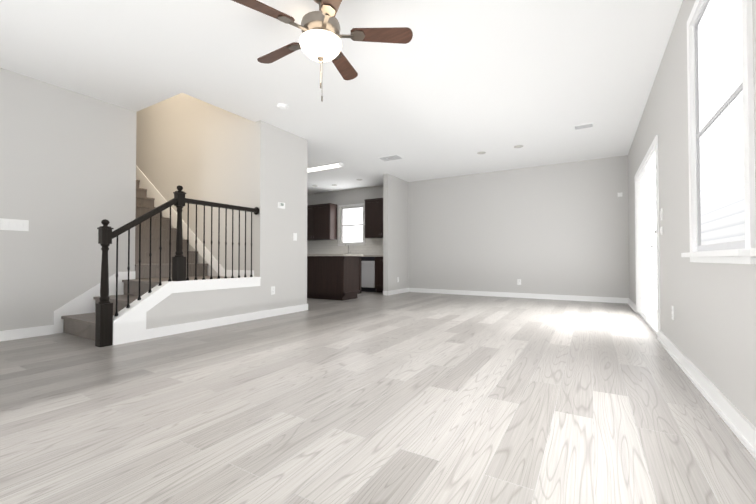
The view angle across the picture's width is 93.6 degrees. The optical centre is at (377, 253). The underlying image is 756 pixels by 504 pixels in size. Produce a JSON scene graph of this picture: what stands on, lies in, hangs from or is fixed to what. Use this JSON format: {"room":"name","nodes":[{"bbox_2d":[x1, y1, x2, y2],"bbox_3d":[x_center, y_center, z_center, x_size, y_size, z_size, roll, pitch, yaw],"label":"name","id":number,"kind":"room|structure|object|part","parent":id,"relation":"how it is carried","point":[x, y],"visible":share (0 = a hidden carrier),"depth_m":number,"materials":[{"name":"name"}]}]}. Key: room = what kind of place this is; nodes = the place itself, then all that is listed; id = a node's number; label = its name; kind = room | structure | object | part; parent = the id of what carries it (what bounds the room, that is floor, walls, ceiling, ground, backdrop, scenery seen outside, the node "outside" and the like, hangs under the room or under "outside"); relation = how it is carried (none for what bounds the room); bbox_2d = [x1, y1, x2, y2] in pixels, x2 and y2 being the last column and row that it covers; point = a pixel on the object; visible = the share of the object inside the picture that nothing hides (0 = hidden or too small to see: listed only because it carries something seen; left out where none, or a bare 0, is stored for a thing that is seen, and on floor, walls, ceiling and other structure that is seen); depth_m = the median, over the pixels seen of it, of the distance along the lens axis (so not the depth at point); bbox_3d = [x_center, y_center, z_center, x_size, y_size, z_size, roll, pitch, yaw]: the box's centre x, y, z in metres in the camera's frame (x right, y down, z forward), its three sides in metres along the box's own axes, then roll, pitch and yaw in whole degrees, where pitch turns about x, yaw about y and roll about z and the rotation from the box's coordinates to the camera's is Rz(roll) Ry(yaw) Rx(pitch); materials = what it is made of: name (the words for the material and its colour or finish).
{"room":"living room","nodes":[
{"label":"living room","id":0,"kind":"room"},
{"bbox_2d":[0,68,136,330],"bbox_3d":[-4.447,-0.506,2.579,0.140,2.740,4.815,-1,-1,31],"label":"wall","id":1,"kind":"structure","parent":0,"point":[67,171],"depth_m":3.93,"materials":[{"name":"grey paint"}]},
{"bbox_2d":[0,218,28,230],"bbox_3d":[-3.721,-0.289,3.634,0.015,0.115,0.207,-1,-1,31],"label":"light switch","id":2,"kind":"object","parent":1,"relation":"attached to","point":[14,224],"visible":1,"depth_m":3.63,"materials":[{"name":"white plastic"}]},
{"bbox_2d":[0,325,53,341],"bbox_3d":[-4.575,0.808,2.183,0.028,0.100,3.980,-1,-1,31],"label":"baseboard","id":3,"kind":"structure","parent":1,"relation":"attached to","point":[22,333],"depth_m":3.70,"materials":[{"name":"white wood"}]},
{"bbox_2d":[136,93,254,275],"bbox_3d":[-3.998,-1.826,6.412,5.367,5.500,0.120,-1,-1,31],"label":"wall","id":4,"kind":"structure","parent":0,"point":[196,148],"depth_m":5.56,"materials":[{"name":"beige paint"}]},
{"bbox_2d":[146,286,259,328],"bbox_3d":[-2.126,0.614,4.162,0.120,0.550,1.747,-1,-1,31],"label":"wall","id":5,"kind":"structure","parent":0,"point":[180,308],"depth_m":4.16,"materials":[{"name":"grey paint"}]},
{"bbox_2d":[95,185,258,346],"bbox_3d":[-2.148,0.064,4.125,0.110,1.650,1.847,-1,-1,31],"label":"stair railing","id":6,"kind":"object","parent":5,"relation":"on","point":[104,313],"visible":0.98,"depth_m":3.81,"materials":[{"name":"brown wood"}]},
{"bbox_2d":[113,277,307,344],"bbox_3d":[-1.873,0.608,4.562,0.142,0.575,2.694,-1,-1,31],"label":"trim","id":7,"kind":"structure","parent":5,"relation":"attached to","point":[129,325],"depth_m":3.87,"materials":[{"name":"white wood"}]},
{"bbox_2d":[254,120,307,310],"bbox_3d":[-1.433,-0.463,5.334,0.120,2.740,0.947,-1,-1,31],"label":"wall","id":8,"kind":"structure","parent":0,"point":[280,259],"depth_m":5.21,"materials":[{"name":"grey paint"}]},
{"bbox_2d":[271,286,274,294],"bbox_3d":[-1.501,0.533,5.078,0.010,0.115,0.072,-1,-1,31],"label":"outlet","id":9,"kind":"object","parent":8,"relation":"attached to","point":[272,290],"visible":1,"depth_m":5.07,"materials":[{"name":"white plastic"}]},
{"bbox_2d":[278,202,284,208],"bbox_3d":[-1.416,-0.704,5.227,0.022,0.090,0.130,-1,-1,31],"label":"thermostat","id":10,"kind":"object","parent":8,"relation":"attached to","point":[281,205],"visible":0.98,"depth_m":5.21,"materials":[{"name":"white plastic"}]},
{"bbox_2d":[293,233,296,240],"bbox_3d":[-1.273,-0.250,5.467,0.015,0.115,0.072,-1,-1,31],"label":"light switch","id":11,"kind":"object","parent":8,"relation":"attached to","point":[294,236],"visible":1,"depth_m":5.46,"materials":[{"name":"white plastic"}]},
{"bbox_2d":[307,240,322,253],"bbox_3d":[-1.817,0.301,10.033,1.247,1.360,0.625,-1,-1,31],"label":"backsplash","id":12,"kind":"structure","parent":0,"point":[315,246],"depth_m":10.41,"materials":[{"name":"tile"}]},
{"bbox_2d":[323,240,354,253],"bbox_3d":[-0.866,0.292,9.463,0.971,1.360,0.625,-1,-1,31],"label":"backsplash","id":13,"kind":"structure","parent":0,"point":[329,246],"depth_m":10.03,"materials":[{"name":"tile"}]},
{"bbox_2d":[0,0,682,194],"bbox_3d":[-1.843,-1.908,4.342,9.076,0.120,10.760,-1,-1,31],"label":"ceiling","id":14,"kind":"structure","parent":0,"point":[452,88],"depth_m":3.63,"materials":[{"name":"white paint"}]},
{"bbox_2d":[277,103,287,109],"bbox_3d":[-1.196,-1.828,4.442,0.136,0.038,0.136,-1,-1,31],"label":"smoke detector","id":15,"kind":"object","parent":14,"relation":"attached to","point":[281,106],"visible":0.98,"depth_m":4.41,"materials":[{"name":"white plastic"}]},
{"bbox_2d":[232,0,412,101],"bbox_3d":[-0.447,-1.473,2.587,1.236,0.805,1.272,-1,-1,31],"label":"ceiling fan","id":16,"kind":"object","parent":14,"relation":"hanging from","point":[320,40],"visible":1,"depth_m":2.51,"materials":[{"name":"brown wood"}]},
{"bbox_2d":[307,162,343,171],"bbox_3d":[-1.258,-1.767,7.418,1.230,0.065,0.140,-1,-1,31],"label":"kitchen ceiling light","id":17,"kind":"object","parent":14,"relation":"attached to","point":[324,167],"visible":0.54,"depth_m":7.26,"materials":[{"name":"white plastic"}]},
{"bbox_2d":[379,155,402,160],"bbox_3d":[0.241,-1.805,6.740,0.420,0.012,0.260,-1,-1,31],"label":"ceiling vent","id":18,"kind":"object","parent":14,"relation":"in","point":[391,157],"visible":0.96,"depth_m":6.71,"materials":[{"name":"white plastic"}]},
{"bbox_2d":[573,123,593,129],"bbox_3d":[2.970,-1.830,5.126,0.260,0.012,0.160,-1,-1,31],"label":"ceiling vent","id":19,"kind":"object","parent":14,"relation":"in","point":[583,126],"visible":1,"depth_m":5.11,"materials":[{"name":"white plastic"}]},
{"bbox_2d":[0,291,755,503],"bbox_3d":[-2.383,0.956,4.621,10.336,0.120,10.760,-1,-1,31],"label":"floor","id":20,"kind":"structure","parent":0,"point":[400,398],"depth_m":1.89,"materials":[{"name":"wood"}]},
{"bbox_2d":[61,180,235,340],"bbox_3d":[-4.491,-0.604,5.572,5.361,3.029,1.758,-1,-1,31],"label":"staircase","id":21,"kind":"structure","parent":20,"relation":"on","point":[81,325],"depth_m":5.00,"materials":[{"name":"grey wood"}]},
{"bbox_2d":[54,165,253,333],"bbox_3d":[-4.095,-0.798,5.312,4.417,3.410,1.837,-1,-1,31],"label":"skirt","id":22,"kind":"object","parent":21,"relation":"attached to","point":[84,303],"visible":0.46,"depth_m":4.76,"materials":[{"name":"white wood"}]},
{"bbox_2d":[307,258,361,300],"bbox_3d":[-1.329,0.506,7.664,1.917,0.874,0.630,-1,-1,31],"label":"kitchen island","id":23,"kind":"object","parent":20,"relation":"on","point":[334,276],"depth_m":7.15,"materials":[{"name":"wood"}]},
{"bbox_2d":[307,254,362,257],"bbox_3d":[-1.333,0.049,7.668,1.974,0.040,0.700,-1,-1,31],"label":"island countertop","id":24,"kind":"structure","parent":23,"relation":"on","point":[308,255],"depth_m":7.13,"materials":[{"name":"white stone"}]},
{"bbox_2d":[355,238,374,291],"bbox_3d":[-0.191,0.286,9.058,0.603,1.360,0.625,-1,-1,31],"label":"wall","id":25,"kind":"structure","parent":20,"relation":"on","point":[371,250],"depth_m":8.80,"materials":[{"name":"white paint"}]},
{"bbox_2d":[375,238,382,292],"bbox_3d":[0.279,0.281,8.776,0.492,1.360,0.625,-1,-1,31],"label":"base cabinet","id":26,"kind":"object","parent":20,"relation":"on","point":[378,241],"depth_m":8.62,"materials":[{"name":"wood"}]},
{"bbox_2d":[383,174,407,290],"bbox_3d":[0.440,-0.413,8.454,0.120,2.740,1.039,-1,-1,31],"label":"wall","id":27,"kind":"structure","parent":0,"point":[395,227],"depth_m":8.27,"materials":[{"name":"grey paint"}]},
{"bbox_2d":[384,288,407,295],"bbox_3d":[0.475,0.905,8.380,0.031,0.100,1.013,-1,-1,31],"label":"baseboard","id":28,"kind":"structure","parent":27,"relation":"attached to","point":[398,291],"depth_m":8.28,"materials":[{"name":"white wood"}]},
{"bbox_2d":[307,155,628,297],"bbox_3d":[0.830,-0.406,8.908,8.936,2.740,0.140,-1,-1,31],"label":"wall","id":29,"kind":"structure","parent":0,"point":[559,229],"depth_m":7.50,"materials":[{"name":"grey paint"}]},
{"bbox_2d":[307,203,336,240],"bbox_3d":[-1.762,-0.871,10.179,1.230,0.990,0.352,-1,-1,31],"label":"upper cabinet","id":30,"kind":"object","parent":29,"relation":"attached to","point":[321,221],"visible":0.88,"depth_m":9.93,"materials":[{"name":"brown wood"}]},
{"bbox_2d":[337,203,364,245],"bbox_3d":[-0.720,-0.772,9.797,0.930,1.140,0.150,-1,-1,31],"label":"kitchen window","id":31,"kind":"structure","parent":29,"relation":"in","point":[360,205],"depth_m":9.86,"materials":[{"name":"white glass"}]},
{"bbox_2d":[364,198,382,237],"bbox_3d":[0.147,-0.889,9.034,0.983,0.990,0.352,-1,-1,31],"label":"upper cabinet","id":32,"kind":"object","parent":29,"relation":"attached to","point":[373,218],"visible":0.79,"depth_m":9.02,"materials":[{"name":"brown wood"}]},
{"bbox_2d":[408,288,627,303],"bbox_3d":[2.684,0.894,7.676,4.509,0.100,0.028,-1,-1,31],"label":"baseboard","id":33,"kind":"structure","parent":29,"relation":"attached to","point":[441,291],"depth_m":7.41,"materials":[{"name":"white wood"}]},
{"bbox_2d":[628,0,755,426],"bbox_3d":[1.989,-0.515,2.021,0.140,2.740,10.760,-1,-1,31],"label":"wall","id":34,"kind":"structure","parent":0,"point":[709,331],"depth_m":2.61,"materials":[{"name":"grey paint"}]},
{"bbox_2d":[628,298,635,311],"bbox_3d":[4.273,0.868,5.970,0.028,0.100,1.240,-1,-1,31],"label":"baseboard","id":35,"kind":"structure","parent":34,"relation":"attached to","point":[630,302],"depth_m":5.91,"materials":[{"name":"white wood"}]},
{"bbox_2d":[634,135,659,337],"bbox_3d":[3.471,-0.153,4.502,0.156,2.095,2.120,-1,-1,31],"label":"door frame","id":36,"kind":"structure","parent":34,"relation":"attached to","point":[640,172],"depth_m":5.00,"materials":[{"name":"white wood"}]},
{"bbox_2d":[641,152,656,330],"bbox_3d":[3.442,-0.120,4.519,0.155,1.966,1.926,-1,-1,31],"label":"patio door","id":37,"kind":"structure","parent":34,"relation":"in","point":[649,310],"depth_m":4.48,"materials":[{"name":"glass"},{"name":"white painted wood"}]},
{"bbox_3d":[3.506,-0.121,4.480,0.005,1.960,1.920,-1,-1,31],"label":"patio door glass pane","id":38,"kind":"part","parent":37,"relation":"part of","materials":[{"name":"glass"}]},
{"bbox_2d":[660,208,662,219],"bbox_3d":[2.776,-0.382,3.482,0.015,0.115,0.072,-1,-1,31],"label":"light switch","id":39,"kind":"object","parent":34,"relation":"attached to","point":[661,214],"visible":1,"depth_m":3.46,"materials":[{"name":"white plastic"}]},
{"bbox_2d":[657,330,755,459],"bbox_3d":[1.039,0.783,0.581,0.028,0.100,7.070,-1,-1,31],"label":"baseboard","id":40,"kind":"structure","parent":34,"relation":"attached to","point":[741,426],"depth_m":1.94,"materials":[{"name":"white wood"}]},
{"bbox_2d":[681,0,755,263],"bbox_3d":[1.865,-0.775,1.982,0.092,1.660,1.120,-1,-1,31],"label":"window","id":41,"kind":"structure","parent":34,"relation":"in","point":[736,252],"depth_m":1.94,"materials":[{"name":"white glass"}]},
{"bbox_2d":[750,248,755,255],"bbox_3d":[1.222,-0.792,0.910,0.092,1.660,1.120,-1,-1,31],"label":"windowsill","id":42,"kind":"structure","parent":34,"relation":"in","point":[752,251],"depth_m":1.38,"materials":[{"name":"white"}]}
]}

